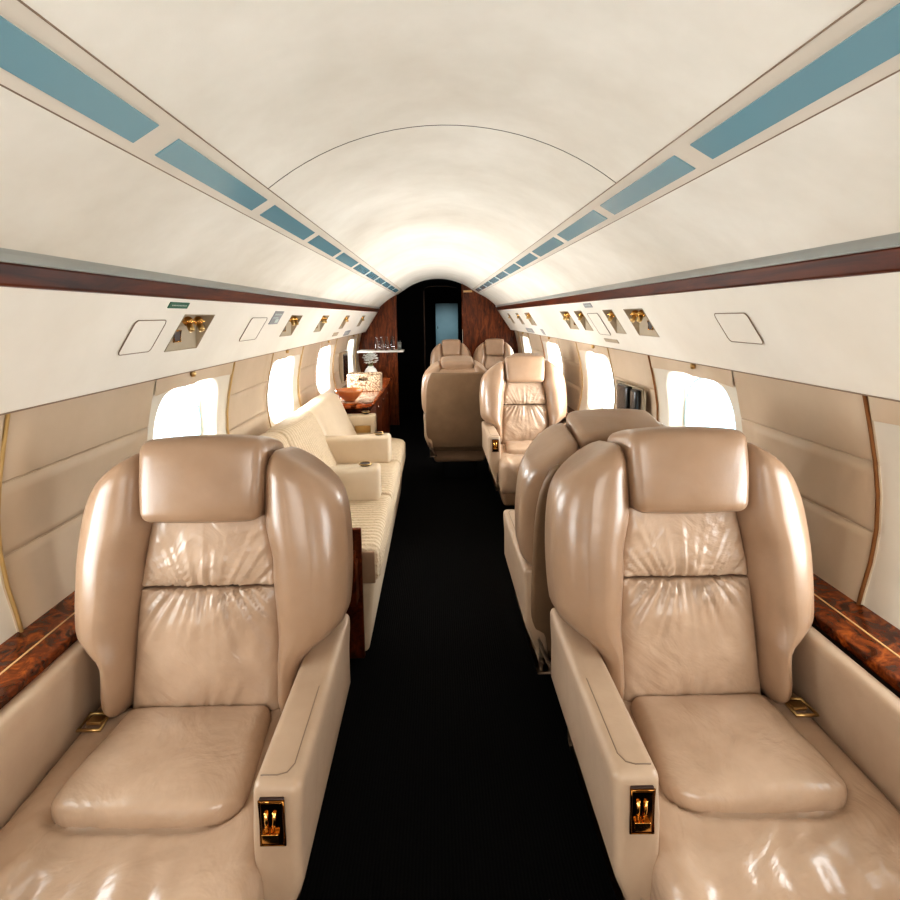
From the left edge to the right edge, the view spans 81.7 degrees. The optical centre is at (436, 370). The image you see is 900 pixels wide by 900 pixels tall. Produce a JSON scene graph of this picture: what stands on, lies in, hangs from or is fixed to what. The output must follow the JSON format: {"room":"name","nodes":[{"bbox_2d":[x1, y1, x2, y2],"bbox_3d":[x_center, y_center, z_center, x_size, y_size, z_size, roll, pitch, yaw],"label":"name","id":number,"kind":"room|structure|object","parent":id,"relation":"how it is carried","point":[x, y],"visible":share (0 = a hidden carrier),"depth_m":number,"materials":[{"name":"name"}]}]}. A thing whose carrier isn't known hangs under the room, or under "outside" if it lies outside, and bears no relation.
{"room":"aircraft cabin","nodes":[
{"label":"aircraft cabin","id":0,"kind":"room"},
{"bbox_2d":[0,333,360,631],"bbox_3d":[-0.957,0.197,2.483,0.064,0.530,8.200,-1,6,0],"label":"wall","id":1,"kind":"structure","parent":0,"point":[56,454],"depth_m":1.35,"materials":[{"name":"plastic"}]},
{"bbox_2d":[0,413,23,644],"bbox_3d":[-0.984,0.372,0.817,0.163,0.532,0.683,-1,6,0],"label":"window","id":2,"kind":"structure","parent":1,"relation":"in","point":[7,625],"depth_m":1.16,"materials":[{"name":"beige"}]},
{"bbox_2d":[0,331,365,415],"bbox_3d":[-0.911,-0.062,2.455,0.063,0.008,8.200,-1,6,0],"label":"trim","id":3,"kind":"structure","parent":1,"relation":"attached to","point":[117,386],"depth_m":1.46,"materials":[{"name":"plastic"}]},
{"bbox_2d":[147,362,235,440],"bbox_3d":[-0.986,0.239,2.085,0.163,0.532,0.683,-1,6,0],"label":"window","id":4,"kind":"structure","parent":1,"relation":"in","point":[212,383],"depth_m":2.31,"materials":[{"name":"white"}]},
{"bbox_2d":[267,346,303,426],"bbox_3d":[-0.989,0.108,3.329,0.163,0.532,0.683,-1,6,0],"label":"window","id":5,"kind":"structure","parent":1,"relation":"in","point":[290,359],"depth_m":3.56,"materials":[{"name":"white"}]},
{"bbox_2d":[316,339,336,394],"bbox_3d":[-0.991,-0.021,4.562,0.163,0.532,0.683,-1,6,0],"label":"window","id":6,"kind":"structure","parent":1,"relation":"in","point":[327,386],"depth_m":4.80,"materials":[{"name":"white"}]},
{"bbox_2d":[339,351,347,383],"bbox_3d":[-0.956,-0.039,5.344,0.043,0.310,0.300,-1,6,0],"label":"wall screen","id":7,"kind":"object","parent":1,"relation":"attached to","point":[343,356],"visible":0.85,"depth_m":5.21,"materials":[{"name":"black plastic"}]},
{"bbox_2d":[346,334,358,373],"bbox_3d":[-0.993,-0.164,5.914,0.163,0.532,0.683,-1,6,0],"label":"window","id":8,"kind":"structure","parent":1,"relation":"in","point":[352,339],"depth_m":6.17,"materials":[{"name":"white"}]},
{"bbox_2d":[357,349,404,352],"bbox_3d":[-0.649,-0.229,6.058,0.530,0.020,0.260,-1,6,0],"label":"shelf","id":9,"kind":"object","parent":1,"relation":"attached to","point":[384,350],"visible":0.96,"depth_m":5.93,"materials":[{"name":"white paint"}]},
{"bbox_2d":[374,337,377,349],"bbox_3d":[-0.705,-0.316,6.039,0.048,0.156,0.047,-1,6,0],"label":"decanter","id":10,"kind":"object","parent":9,"relation":"on","point":[376,340],"visible":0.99,"depth_m":6.02,"materials":[{"name":"white"}]},
{"bbox_2d":[379,337,383,349],"bbox_3d":[-0.645,-0.317,6.039,0.048,0.156,0.047,-1,6,0],"label":"decanter","id":11,"kind":"object","parent":9,"relation":"on","point":[381,345],"visible":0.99,"depth_m":6.02,"materials":[{"name":"white"}]},
{"bbox_2d":[385,336,388,349],"bbox_3d":[-0.585,-0.318,6.039,0.048,0.156,0.047,-1,6,0],"label":"decanter","id":12,"kind":"object","parent":9,"relation":"on","point":[386,339],"visible":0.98,"depth_m":6.02,"materials":[{"name":"white"}]},
{"bbox_2d":[391,336,394,349],"bbox_3d":[-0.515,-0.319,6.039,0.048,0.156,0.047,-1,6,0],"label":"decanter","id":13,"kind":"object","parent":9,"relation":"on","point":[392,339],"visible":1,"depth_m":6.02,"materials":[{"name":"white"}]},
{"bbox_2d":[0,287,376,410],"bbox_3d":[-0.805,-0.188,2.442,0.154,0.240,8.200,-1,6,0],"label":"panel","id":14,"kind":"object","parent":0,"point":[54,344],"depth_m":1.26,"materials":[{"name":"plastic"}]},
{"bbox_2d":[118,320,165,355],"bbox_3d":[-0.792,-0.091,1.403,0.059,0.091,0.155,-1,6,0],"label":"access cover","id":15,"kind":"object","parent":14,"relation":"attached to","point":[143,334],"visible":1,"depth_m":1.40,"materials":[{"name":"plastic"}]},
{"bbox_2d":[167,302,189,308],"bbox_3d":[-0.740,-0.188,1.492,0.013,0.018,0.110,-1,6,0],"label":"placard","id":16,"kind":"object","parent":14,"relation":"attached to","point":[182,305],"visible":1,"depth_m":1.49,"materials":[{"name":"green"}]},
{"bbox_2d":[0,262,378,311],"bbox_3d":[-0.740,-0.323,2.428,0.051,0.042,8.200,-1,6,0],"label":"trim","id":17,"kind":"structure","parent":14,"relation":"attached to","point":[13,275],"depth_m":1.20,"materials":[{"name":"brown wood"}]},
{"bbox_2d":[164,314,214,351],"bbox_3d":[-0.792,-0.128,1.675,0.074,0.122,0.212,-1,6,0],"label":"light","id":18,"kind":"object","parent":14,"relation":"attached to","point":[190,331],"visible":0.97,"depth_m":1.69,"materials":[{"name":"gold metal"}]},
{"bbox_2d":[173,330,181,342],"bbox_3d":[-0.820,-0.109,1.641,0.011,0.039,0.044,-1,6,0],"label":"switch plate","id":19,"kind":"object","parent":18,"relation":"attached to","point":[177,338],"depth_m":1.65,"materials":[{"name":"brown"}]},
{"bbox_2d":[0,248,379,308],"bbox_3d":[-0.724,-0.354,2.425,0.044,0.020,8.200,-1,6,0],"label":"trim","id":20,"kind":"structure","parent":14,"relation":"attached to","point":[6,255],"depth_m":1.18,"materials":[{"name":"plastic"}]},
{"bbox_2d":[239,317,266,341],"bbox_3d":[-0.793,-0.180,2.252,0.064,0.099,0.203,-1,6,0],"label":"access cover","id":21,"kind":"object","parent":14,"relation":"attached to","point":[255,325],"visible":1,"depth_m":2.25,"materials":[{"name":"plastic"}]},
{"bbox_2d":[268,311,283,323],"bbox_3d":[-0.766,-0.253,2.481,0.041,0.062,0.130,-1,6,0],"label":"placard","id":22,"kind":"object","parent":14,"relation":"attached to","point":[277,315],"visible":1,"depth_m":2.47,"materials":[{"name":"grey"}]},
{"bbox_2d":[279,315,302,336],"bbox_3d":[-0.794,-0.250,2.838,0.074,0.122,0.222,-1,6,0],"label":"light","id":23,"kind":"object","parent":14,"relation":"attached to","point":[294,320],"visible":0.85,"depth_m":2.86,"materials":[{"name":"gold metal"}]},
{"bbox_2d":[314,315,329,331],"bbox_3d":[-0.795,-0.329,3.584,0.074,0.122,0.202,-1,6,0],"label":"light","id":24,"kind":"object","parent":14,"relation":"attached to","point":[324,318],"visible":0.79,"depth_m":3.61,"materials":[{"name":"gold metal"}]},
{"bbox_2d":[339,315,349,328],"bbox_3d":[-0.797,-0.422,4.469,0.074,0.122,0.182,-1,6,0],"label":"light","id":25,"kind":"object","parent":14,"relation":"attached to","point":[345,320],"visible":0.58,"depth_m":4.50,"materials":[{"name":"gold metal"}]},
{"bbox_2d":[397,284,424,412],"bbox_3d":[-0.392,-0.302,7.333,0.425,1.820,0.050,-1,6,0],"label":"wall partition","id":26,"kind":"structure","parent":0,"point":[410,314],"depth_m":7.31,"materials":[{"name":"black"}]},
{"bbox_2d":[423,285,456,370],"bbox_3d":[0.053,-0.291,7.300,0.466,1.792,0.020,-1,6,0],"label":"trim","id":27,"kind":"structure","parent":26,"relation":"attached to","point":[436,285],"depth_m":7.24,"materials":[{"name":"brown"}]},
{"bbox_2d":[397,279,460,296],"bbox_3d":[-0.046,-0.372,7.854,1.080,1.840,2.700,-1,6,0],"label":"wall","id":28,"kind":"structure","parent":0,"point":[431,282],"depth_m":7.43,"materials":[{"name":"black"}]},
{"bbox_2d":[435,303,457,345],"bbox_3d":[0.170,-0.323,8.621,0.370,1.575,0.045,-1,6,0],"label":"door","id":29,"kind":"structure","parent":28,"relation":"in","point":[446,314],"depth_m":8.56,"materials":[{"name":"blue plastic"}]},
{"bbox_2d":[358,285,517,424],"bbox_3d":[0.017,-0.197,6.540,2.000,1.765,0.050,-1,6,0],"label":"wall","id":30,"kind":"structure","parent":0,"point":[384,324],"depth_m":6.49,"materials":[{"name":"brown wood"}]},
{"bbox_2d":[461,284,462,328],"bbox_3d":[0.312,-0.790,6.443,0.015,0.555,0.015,-3,6,-22],"label":"trim","id":31,"kind":"structure","parent":30,"relation":"attached to","point":[461,284],"depth_m":6.43,"materials":[{"name":"brown wood"}]},
{"bbox_2d":[425,289,461,369],"bbox_3d":[0.011,-0.594,9.188,2.000,2.000,0.001,-1,6,0],"label":"wall","id":32,"kind":"structure","parent":0,"point":[434,296],"depth_m":9.14,"materials":[{"name":"black"}]},
{"bbox_2d":[0,0,899,306],"bbox_3d":[0.011,-0.544,2.406,1.444,0.347,8.200,-1,6,0],"label":"ceiling","id":33,"kind":"structure","parent":0,"point":[421,140],"depth_m":0.94,"materials":[{"name":"plastic"}]},
{"bbox_2d":[0,15,158,142],"bbox_3d":[-0.456,-0.348,0.584,0.046,0.031,0.460,-1,6,0],"label":"recessed light","id":34,"kind":"object","parent":33,"relation":"in","point":[22,56],"visible":1,"depth_m":0.64,"materials":[{"name":"plastic"}]},
{"bbox_2d":[155,139,266,210],"bbox_3d":[-0.457,-0.403,1.106,0.046,0.031,0.460,-1,6,0],"label":"recessed light","id":35,"kind":"object","parent":33,"relation":"in","point":[179,154],"visible":1,"depth_m":1.03,"materials":[{"name":"plastic"}]},
{"bbox_2d":[260,205,314,239],"bbox_3d":[-0.458,-0.458,1.628,0.046,0.031,0.460,-1,6,0],"label":"recessed light","id":36,"kind":"object","parent":33,"relation":"in","point":[274,214],"visible":1,"depth_m":1.58,"materials":[{"name":"plastic"}]},
{"bbox_2d":[308,235,340,256],"bbox_3d":[-0.459,-0.512,2.151,0.046,0.031,0.460,-1,6,0],"label":"recessed light","id":37,"kind":"object","parent":33,"relation":"in","point":[318,241],"visible":0.93,"depth_m":2.11,"materials":[{"name":"plastic"}]},
{"bbox_2d":[335,253,357,266],"bbox_3d":[-0.459,-0.567,2.673,0.046,0.031,0.460,-1,6,0],"label":"recessed light","id":38,"kind":"object","parent":33,"relation":"in","point":[344,258],"visible":1,"depth_m":2.63,"materials":[{"name":"plastic"}]},
{"bbox_2d":[353,264,369,274],"bbox_3d":[-0.460,-0.622,3.195,0.046,0.031,0.460,-1,6,0],"label":"recessed light","id":39,"kind":"object","parent":33,"relation":"in","point":[360,268],"visible":0.93,"depth_m":3.17,"materials":[{"name":"plastic"}]},
{"bbox_2d":[365,271,378,279],"bbox_3d":[-0.461,-0.677,3.717,0.046,0.031,0.460,-1,6,0],"label":"recessed light","id":40,"kind":"object","parent":33,"relation":"in","point":[371,275],"visible":0.86,"depth_m":3.69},
{"bbox_2d":[495,271,508,279],"bbox_3d":[0.479,-0.707,3.853,0.046,0.031,0.460,-1,6,0],"label":"recessed light","id":41,"kind":"object","parent":33,"relation":"in","point":[502,274],"visible":1,"depth_m":3.81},
{"bbox_2d":[504,264,520,273],"bbox_3d":[0.480,-0.652,3.331,0.046,0.031,0.460,-1,6,0],"label":"recessed light","id":42,"kind":"object","parent":33,"relation":"in","point":[513,267],"visible":0.86,"depth_m":3.30,"materials":[{"name":"plastic"}]},
{"bbox_2d":[515,253,537,266],"bbox_3d":[0.481,-0.597,2.809,0.046,0.031,0.460,-1,6,0],"label":"recessed light","id":43,"kind":"object","parent":33,"relation":"in","point":[528,258],"visible":1,"depth_m":2.78,"materials":[{"name":"plastic"}]},
{"bbox_2d":[532,237,563,256],"bbox_3d":[0.482,-0.542,2.287,0.046,0.031,0.460,-1,6,0],"label":"recessed light","id":44,"kind":"object","parent":33,"relation":"in","point":[551,244],"visible":1,"depth_m":2.25,"materials":[{"name":"plastic"}]},
{"bbox_2d":[557,210,606,240],"bbox_3d":[0.482,-0.487,1.765,0.046,0.031,0.460,-1,6,0],"label":"recessed light","id":45,"kind":"object","parent":33,"relation":"in","point":[593,218],"visible":1,"depth_m":1.72,"materials":[{"name":"plastic"}]},
{"bbox_2d":[600,155,695,214],"bbox_3d":[0.483,-0.432,1.242,0.046,0.031,0.460,-1,6,0],"label":"recessed light","id":46,"kind":"object","parent":33,"relation":"in","point":[674,168],"visible":1,"depth_m":1.18,"materials":[{"name":"plastic"}]},
{"bbox_2d":[690,3,899,158],"bbox_3d":[0.484,-0.377,0.720,0.046,0.031,0.460,-1,6,0],"label":"recessed light","id":47,"kind":"object","parent":33,"relation":"in","point":[877,42],"visible":1,"depth_m":0.67,"materials":[{"name":"plastic"}]},
{"bbox_2d":[299,413,616,899],"bbox_3d":[0.035,0.967,3.898,2.000,0.001,10.850,-1,6,0],"label":"floor","id":48,"kind":"structure","parent":0,"point":[453,775],"depth_m":1.67,"materials":[{"name":"black carpet"}]},
{"bbox_2d":[0,434,352,899],"bbox_3d":[-0.520,0.712,1.105,0.628,1.106,0.702,-1,6,0],"label":"armchair","id":49,"kind":"object","parent":48,"relation":"on","point":[182,747],"visible":1,"depth_m":1.13,"materials":[{"name":"beige leather"}]},
{"bbox_2d":[0,708,281,899],"bbox_3d":[-0.535,0.901,0.999,0.501,0.238,0.453,-1,6,0],"label":"seat cushion","id":50,"kind":"object","parent":49,"relation":"on","point":[49,850],"depth_m":0.88,"materials":[{"name":"beige leather"}]},
{"bbox_2d":[133,584,278,710],"bbox_3d":[-0.525,0.641,1.230,0.350,0.286,0.160,-1,6,0],"label":"cushion","id":51,"kind":"object","parent":49,"relation":"on","point":[195,645],"depth_m":1.17,"materials":[{"name":"beige leather"}]},
{"bbox_2d":[142,514,273,586],"bbox_3d":[-0.528,0.421,1.248,0.324,0.173,0.138,-1,6,0],"label":"cushion","id":52,"kind":"object","parent":49,"relation":"on","point":[235,553],"depth_m":1.20,"materials":[{"name":"beige leather"}]},
{"bbox_2d":[259,393,405,650],"bbox_3d":[-0.558,0.645,3.077,0.657,0.792,2.063,-1,6,0],"label":"sofa","id":53,"kind":"object","parent":48,"relation":"on","point":[369,463],"visible":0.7,"depth_m":2.86,"materials":[{"name":"beige leather"}]},
{"bbox_2d":[259,432,289,447],"bbox_3d":[-0.731,0.562,2.365,0.313,0.450,0.654,-1,6,0],"label":"cushion","id":54,"kind":"object","parent":53,"relation":"on","point":[283,437],"depth_m":2.60,"materials":[{"name":"fabric"}]},
{"bbox_2d":[266,410,336,465],"bbox_3d":[-0.732,0.496,2.997,0.313,0.450,0.624,-1,6,0],"label":"cushion","id":55,"kind":"object","parent":53,"relation":"on","point":[302,429],"depth_m":2.99,"materials":[{"name":"fabric"}]},
{"bbox_2d":[298,393,356,435],"bbox_3d":[-0.726,0.423,3.633,0.328,0.462,0.664,-1,6,0],"label":"cushion","id":56,"kind":"object","parent":53,"relation":"on","point":[328,409],"depth_m":3.60,"materials":[{"name":"beige leather"}]},
{"bbox_2d":[336,461,400,513],"bbox_3d":[-0.469,0.674,3.016,0.480,0.164,0.616,-1,6,0],"label":"seat cushion","id":57,"kind":"object","parent":53,"relation":"on","point":[390,470],"depth_m":3.01,"materials":[{"name":"fabric"}]},
{"bbox_2d":[349,495,392,579],"bbox_3d":[-0.468,0.740,2.385,0.480,0.164,0.646,-1,6,0],"label":"seat cushion","id":58,"kind":"object","parent":53,"relation":"on","point":[373,514],"depth_m":2.28,"materials":[{"name":"fabric"}]},
{"bbox_2d":[391,438,405,476],"bbox_3d":[-0.470,0.607,3.653,0.480,0.164,0.656,-1,6,0],"label":"seat cushion","id":59,"kind":"object","parent":53,"relation":"on","point":[398,445],"depth_m":3.56,"materials":[{"name":"fabric"}]},
{"bbox_2d":[346,527,364,657],"bbox_3d":[-0.528,0.885,2.014,0.475,0.535,0.093,-1,6,0],"label":"magazine rack","id":60,"kind":"object","parent":48,"relation":"on","point":[355,611],"visible":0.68,"depth_m":2.04,"materials":[{"name":"brown wood"}]},
{"bbox_2d":[342,378,391,432],"bbox_3d":[-0.665,0.502,5.014,0.316,0.654,1.830,-1,6,0],"label":"credenza","id":61,"kind":"object","parent":48,"relation":"on","point":[380,405],"visible":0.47,"depth_m":4.85,"materials":[{"name":"brown wood"}]},
{"bbox_2d":[340,392,378,402],"bbox_3d":[-0.674,0.229,4.472,0.295,0.003,0.590,-1,6,0],"label":"placemat","id":62,"kind":"object","parent":61,"relation":"on","point":[365,397],"visible":0.52,"depth_m":4.39,"materials":[{"name":"fabric"}]},
{"bbox_2d":[335,387,362,401],"bbox_3d":[-0.722,0.201,4.283,0.236,0.094,0.236,-1,6,0],"label":"bowl","id":63,"kind":"object","parent":62,"relation":"on","point":[349,394],"visible":1,"depth_m":4.22,"materials":[{"name":"brown wood"}]},
{"bbox_2d":[347,372,382,390],"bbox_3d":[-0.678,0.103,4.896,0.310,0.161,0.182,-1,6,0],"label":"basket","id":64,"kind":"object","parent":61,"relation":"on","point":[369,381],"visible":0.83,"depth_m":4.81,"materials":[{"name":"wicker"}]},
{"bbox_2d":[342,378,391,408],"bbox_3d":[-0.670,0.192,4.981,0.316,0.029,1.830,-1,6,0],"label":"countertop","id":65,"kind":"structure","parent":61,"relation":"on","point":[385,381],"depth_m":4.17,"materials":[{"name":"brown wood"}]},
{"bbox_2d":[362,353,377,371],"bbox_3d":[-0.674,-0.024,5.349,0.176,0.323,0.194,-1,6,0],"label":"flower vase","id":66,"kind":"object","parent":61,"relation":"on","point":[370,368],"visible":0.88,"depth_m":5.31,"materials":[{"name":"ceramic"}]},
{"bbox_2d":[430,339,470,364],"bbox_3d":[0.164,0.209,5.789,0.476,1.106,0.702,-1,6,0],"label":"armchair","id":67,"kind":"object","parent":48,"relation":"on","point":[448,347],"visible":0.09,"depth_m":5.83,"materials":[{"name":"beige leather"}]},
{"bbox_2d":[421,355,486,478],"bbox_3d":[0.162,0.385,4.380,0.567,1.050,0.702,-1,6,0],"label":"armchair","id":68,"kind":"object","parent":48,"relation":"on","point":[450,389],"visible":0.94,"depth_m":4.10,"materials":[{"name":"beige leather"}]},
{"bbox_2d":[473,338,513,369],"bbox_3d":[0.654,0.201,5.789,0.476,1.106,0.702,-1,6,0],"label":"armchair","id":69,"kind":"object","parent":48,"relation":"on","point":[490,352],"visible":0.25,"depth_m":5.84,"materials":[{"name":"beige leather"}]},
{"bbox_2d":[485,355,503,369],"bbox_3d":[0.652,-0.090,5.933,0.246,0.173,0.138,-1,6,0],"label":"cushion","id":70,"kind":"object","parent":69,"relation":"on","point":[490,360],"depth_m":5.88,"materials":[{"name":"beige leather"}]},
{"bbox_2d":[479,355,566,508],"bbox_3d":[0.613,0.447,3.532,0.610,1.089,0.702,-1,6,0],"label":"armchair","id":71,"kind":"object","parent":48,"relation":"on","point":[521,396],"visible":0.73,"depth_m":3.58,"materials":[{"name":"beige leather"}]},
{"bbox_2d":[499,444,523,493],"bbox_3d":[0.634,0.633,3.427,0.486,0.234,0.453,-1,6,0],"label":"seat cushion","id":72,"kind":"object","parent":71,"relation":"on","point":[510,457],"depth_m":3.22,"materials":[{"name":"beige leather"}]},
{"bbox_2d":[503,382,545,404],"bbox_3d":[0.613,0.160,3.676,0.315,0.170,0.138,-1,6,0],"label":"cushion","id":73,"kind":"object","parent":71,"relation":"on","point":[514,393],"depth_m":3.62,"materials":[{"name":"beige leather"}]},
{"bbox_2d":[501,404,548,443],"bbox_3d":[0.616,0.377,3.657,0.340,0.282,0.160,-1,6,0],"label":"cushion","id":74,"kind":"object","parent":71,"relation":"on","point":[519,422],"depth_m":3.60,"materials":[{"name":"beige leather"}]},
{"bbox_2d":[511,353,545,359],"bbox_3d":[0.707,0.375,4.309,0.525,1.067,0.702,-1,6,0],"label":"armchair","id":75,"kind":"object","parent":48,"relation":"on","point":[516,353],"visible":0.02,"depth_m":4.09,"materials":[{"name":"beige leather"}]},
{"bbox_2d":[503,408,665,673],"bbox_3d":[0.543,0.637,1.823,0.586,1.070,0.702,-1,6,0],"label":"armchair","id":76,"kind":"object","parent":48,"relation":"on","point":[524,525],"visible":0.27,"depth_m":1.56,"materials":[{"name":"beige leather"}]},
{"bbox_2d":[545,426,899,899],"bbox_3d":[0.577,0.693,1.115,0.601,1.106,0.702,-1,6,0],"label":"armchair","id":77,"kind":"object","parent":48,"relation":"on","point":[723,747],"visible":1,"depth_m":1.13,"materials":[{"name":"beige leather"}]},
{"bbox_2d":[623,507,747,576],"bbox_3d":[0.576,0.402,1.258,0.310,0.173,0.138,-1,6,0],"label":"cushion","id":78,"kind":"object","parent":77,"relation":"on","point":[655,544],"depth_m":1.21,"materials":[{"name":"beige leather"}]},
{"bbox_2d":[621,574,760,701],"bbox_3d":[0.580,0.622,1.240,0.334,0.286,0.160,-1,6,0],"label":"cushion","id":79,"kind":"object","parent":77,"relation":"on","point":[683,635],"depth_m":1.18,"materials":[{"name":"beige leather"}]},
{"bbox_2d":[623,695,899,899],"bbox_3d":[0.598,0.882,1.009,0.479,0.238,0.453,-1,6,0],"label":"seat cushion","id":80,"kind":"object","parent":77,"relation":"on","point":[843,843],"depth_m":0.87,"materials":[{"name":"beige leather"}]},
{"bbox_2d":[515,331,881,604],"bbox_3d":[1.003,0.166,2.483,0.064,0.530,8.200,-1,6,0],"label":"wall","id":81,"kind":"structure","parent":0,"point":[820,435],"depth_m":1.38,"materials":[{"name":"plastic"}]},
{"bbox_2d":[518,331,531,352],"bbox_3d":[1.027,-0.194,5.894,0.163,0.531,0.682,-1,6,0],"label":"window","id":82,"kind":"structure","parent":81,"relation":"in","point":[525,342],"depth_m":6.13,"materials":[{"name":"white"}]},
{"bbox_2d":[540,335,559,366],"bbox_3d":[1.029,-0.054,4.562,0.163,0.532,0.683,-1,6,0],"label":"window","id":83,"kind":"structure","parent":81,"relation":"in","point":[549,343],"depth_m":4.79,"materials":[{"name":"white"}]},
{"bbox_2d":[575,342,615,410],"bbox_3d":[1.032,0.077,3.318,0.163,0.531,0.682,-1,6,0],"label":"window","id":84,"kind":"structure","parent":81,"relation":"in","point":[589,354],"depth_m":3.56,"materials":[{"name":"white"}]},
{"bbox_2d":[616,380,645,410],"bbox_3d":[0.989,0.179,2.665,0.023,0.224,0.366,-1,6,0],"label":"wall niche","id":85,"kind":"object","parent":81,"relation":"attached to","point":[643,392],"visible":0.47,"depth_m":2.51,"materials":[{"name":"plastic"}]},
{"bbox_2d":[616,383,631,408],"bbox_3d":[0.976,0.157,2.713,0.032,0.170,0.150,-1,6,0],"label":"handset","id":86,"kind":"object","parent":85,"relation":"attached to","point":[623,391],"visible":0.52,"depth_m":2.68,"materials":[{"name":"black plastic"}]},
{"bbox_2d":[630,389,640,409],"bbox_3d":[0.976,0.173,2.559,0.032,0.160,0.070,-1,6,0],"label":"handset","id":87,"kind":"object","parent":85,"relation":"attached to","point":[635,395],"visible":0.55,"depth_m":2.53,"materials":[{"name":"black plastic"}]},
{"bbox_2d":[648,356,742,432],"bbox_3d":[1.034,0.208,2.075,0.163,0.532,0.683,-1,6,0],"label":"window","id":88,"kind":"structure","parent":81,"relation":"in","point":[671,376],"depth_m":2.29,"materials":[{"name":"white"}]},
{"bbox_2d":[510,329,899,401],"bbox_3d":[0.949,-0.092,2.455,0.063,0.008,8.200,-1,6,0],"label":"trim","id":89,"kind":"structure","parent":81,"relation":"attached to","point":[762,374],"depth_m":1.45,"materials":[{"name":"plastic"}]},
{"bbox_2d":[856,395,899,629],"bbox_3d":[1.036,0.334,0.872,0.163,0.532,0.683,-1,6,0],"label":"wall panel","id":90,"kind":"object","parent":81,"relation":"in","point":[882,597],"depth_m":1.18,"materials":[{"name":"plastic"}]},
{"bbox_2d":[498,272,899,397],"bbox_3d":[0.839,-0.214,2.442,0.154,0.240,8.200,-1,6,0],"label":"panel","id":91,"kind":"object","parent":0,"point":[844,332],"depth_m":1.27,"materials":[{"name":"smooth plastic"}]},
{"bbox_2d":[524,313,536,325],"bbox_3d":[0.823,-0.459,4.579,0.074,0.122,0.242,-1,6,0],"label":"light","id":92,"kind":"object","parent":91,"relation":"attached to","point":[528,316],"visible":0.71,"depth_m":4.62,"materials":[{"name":"gold metal"}]},
{"bbox_2d":[560,311,578,329],"bbox_3d":[0.825,-0.319,3.246,0.074,0.122,0.202,-1,6,0],"label":"light","id":93,"kind":"object","parent":91,"relation":"attached to","point":[567,317],"visible":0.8,"depth_m":3.27,"materials":[{"name":"gold metal"}]},
{"bbox_2d":[574,311,593,330],"bbox_3d":[0.826,-0.286,2.933,0.074,0.122,0.152,-1,6,0],"label":"light","id":94,"kind":"object","parent":91,"relation":"attached to","point":[579,314],"visible":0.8,"depth_m":2.98,"materials":[{"name":"gold metal"}]},
{"bbox_2d":[587,313,610,334],"bbox_3d":[0.834,-0.240,2.681,0.074,0.113,0.183,-1,6,0],"label":"access cover","id":95,"kind":"object","parent":91,"relation":"attached to","point":[595,318],"visible":1,"depth_m":2.68,"materials":[{"name":"plastic"}]},
{"bbox_2d":[604,338,618,343],"bbox_3d":[0.891,-0.153,2.660,0.014,0.020,0.200,-1,6,0],"label":"placard","id":96,"kind":"object","parent":91,"relation":"attached to","point":[605,339],"visible":1,"depth_m":2.65},
{"bbox_2d":[602,309,626,333],"bbox_3d":[0.827,-0.233,2.425,0.074,0.121,0.132,-1,6,0],"label":"light","id":97,"kind":"object","parent":91,"relation":"attached to","point":[609,314],"visible":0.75,"depth_m":2.47,"materials":[{"name":"gold metal"}]},
{"bbox_2d":[623,308,659,336],"bbox_3d":[0.827,-0.200,2.112,0.074,0.122,0.202,-1,6,0],"label":"light","id":98,"kind":"object","parent":91,"relation":"attached to","point":[637,317],"visible":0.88,"depth_m":2.13,"materials":[{"name":"gold metal"}]},
{"bbox_2d":[647,320,653,329],"bbox_3d":[0.855,-0.182,2.084,0.011,0.039,0.044,-1,6,0],"label":"switch plate","id":99,"kind":"object","parent":98,"relation":"attached to","point":[649,327],"depth_m":2.09,"materials":[{"name":"brown"}]},
{"bbox_2d":[495,232,899,306],"bbox_3d":[0.752,-0.377,2.425,0.044,0.020,8.200,-1,6,0],"label":"trim","id":100,"kind":"structure","parent":91,"relation":"attached to","point":[890,240],"depth_m":1.17,"materials":[{"name":"plastic"}]},
{"bbox_2d":[496,247,899,309],"bbox_3d":[0.769,-0.347,2.428,0.051,0.042,8.200,-1,6,0],"label":"trim","id":101,"kind":"structure","parent":91,"relation":"attached to","point":[881,261],"depth_m":1.18,"materials":[{"name":"brown wood"}]},
{"bbox_2d":[714,313,762,344],"bbox_3d":[0.831,-0.117,1.437,0.056,0.085,0.163,-1,6,0],"label":"access cover","id":102,"kind":"object","parent":91,"relation":"attached to","point":[737,327],"visible":1,"depth_m":1.43,"materials":[{"name":"plastic"}]},
{"bbox_3d":[-0.835,0.807,2.547,0.015,0.650,8.200,-1,6,0],"label":"wall","id":103,"kind":"structure","parent":0,"visible":0},
{"bbox_2d":[0,612,74,674],"bbox_3d":[-0.880,0.455,2.510,0.004,0.002,8.200,-1,6,0],"label":"trim","id":104,"kind":"structure","parent":103,"relation":"attached to","point":[49,633],"depth_m":1.14,"materials":[{"name":"gold"}]},
{"bbox_2d":[0,384,346,708],"bbox_3d":[-0.892,0.472,2.512,0.131,0.044,8.200,-1,6,0],"label":"trim","id":105,"kind":"structure","parent":103,"relation":"attached to","point":[27,668],"depth_m":1.13,"materials":[{"name":"brown wood"}]},
{"bbox_3d":[0.900,0.779,2.547,0.015,0.650,8.200,-1,6,0],"label":"wall","id":106,"kind":"structure","parent":0,"visible":0},
{"bbox_2d":[563,406,899,692],"bbox_3d":[0.947,0.443,2.512,0.131,0.044,8.200,-1,6,0],"label":"trim","id":107,"kind":"structure","parent":106,"relation":"attached to","point":[885,664],"depth_m":1.15,"materials":[{"name":"brown wood"}]},
{"bbox_2d":[567,412,899,657],"bbox_3d":[0.934,0.426,2.510,0.004,0.002,8.200,-1,6,0],"label":"trim","id":108,"kind":"structure","parent":106,"relation":"attached to","point":[870,635],"depth_m":1.15,"materials":[{"name":"brown"}]},
{"bbox_2d":[812,623,899,697],"bbox_3d":[0.909,0.479,2.515,0.038,0.032,8.200,-1,6,0],"label":"trim","id":109,"kind":"structure","parent":106,"relation":"attached to","point":[845,651],"depth_m":1.10,"materials":[{"name":"brown"}]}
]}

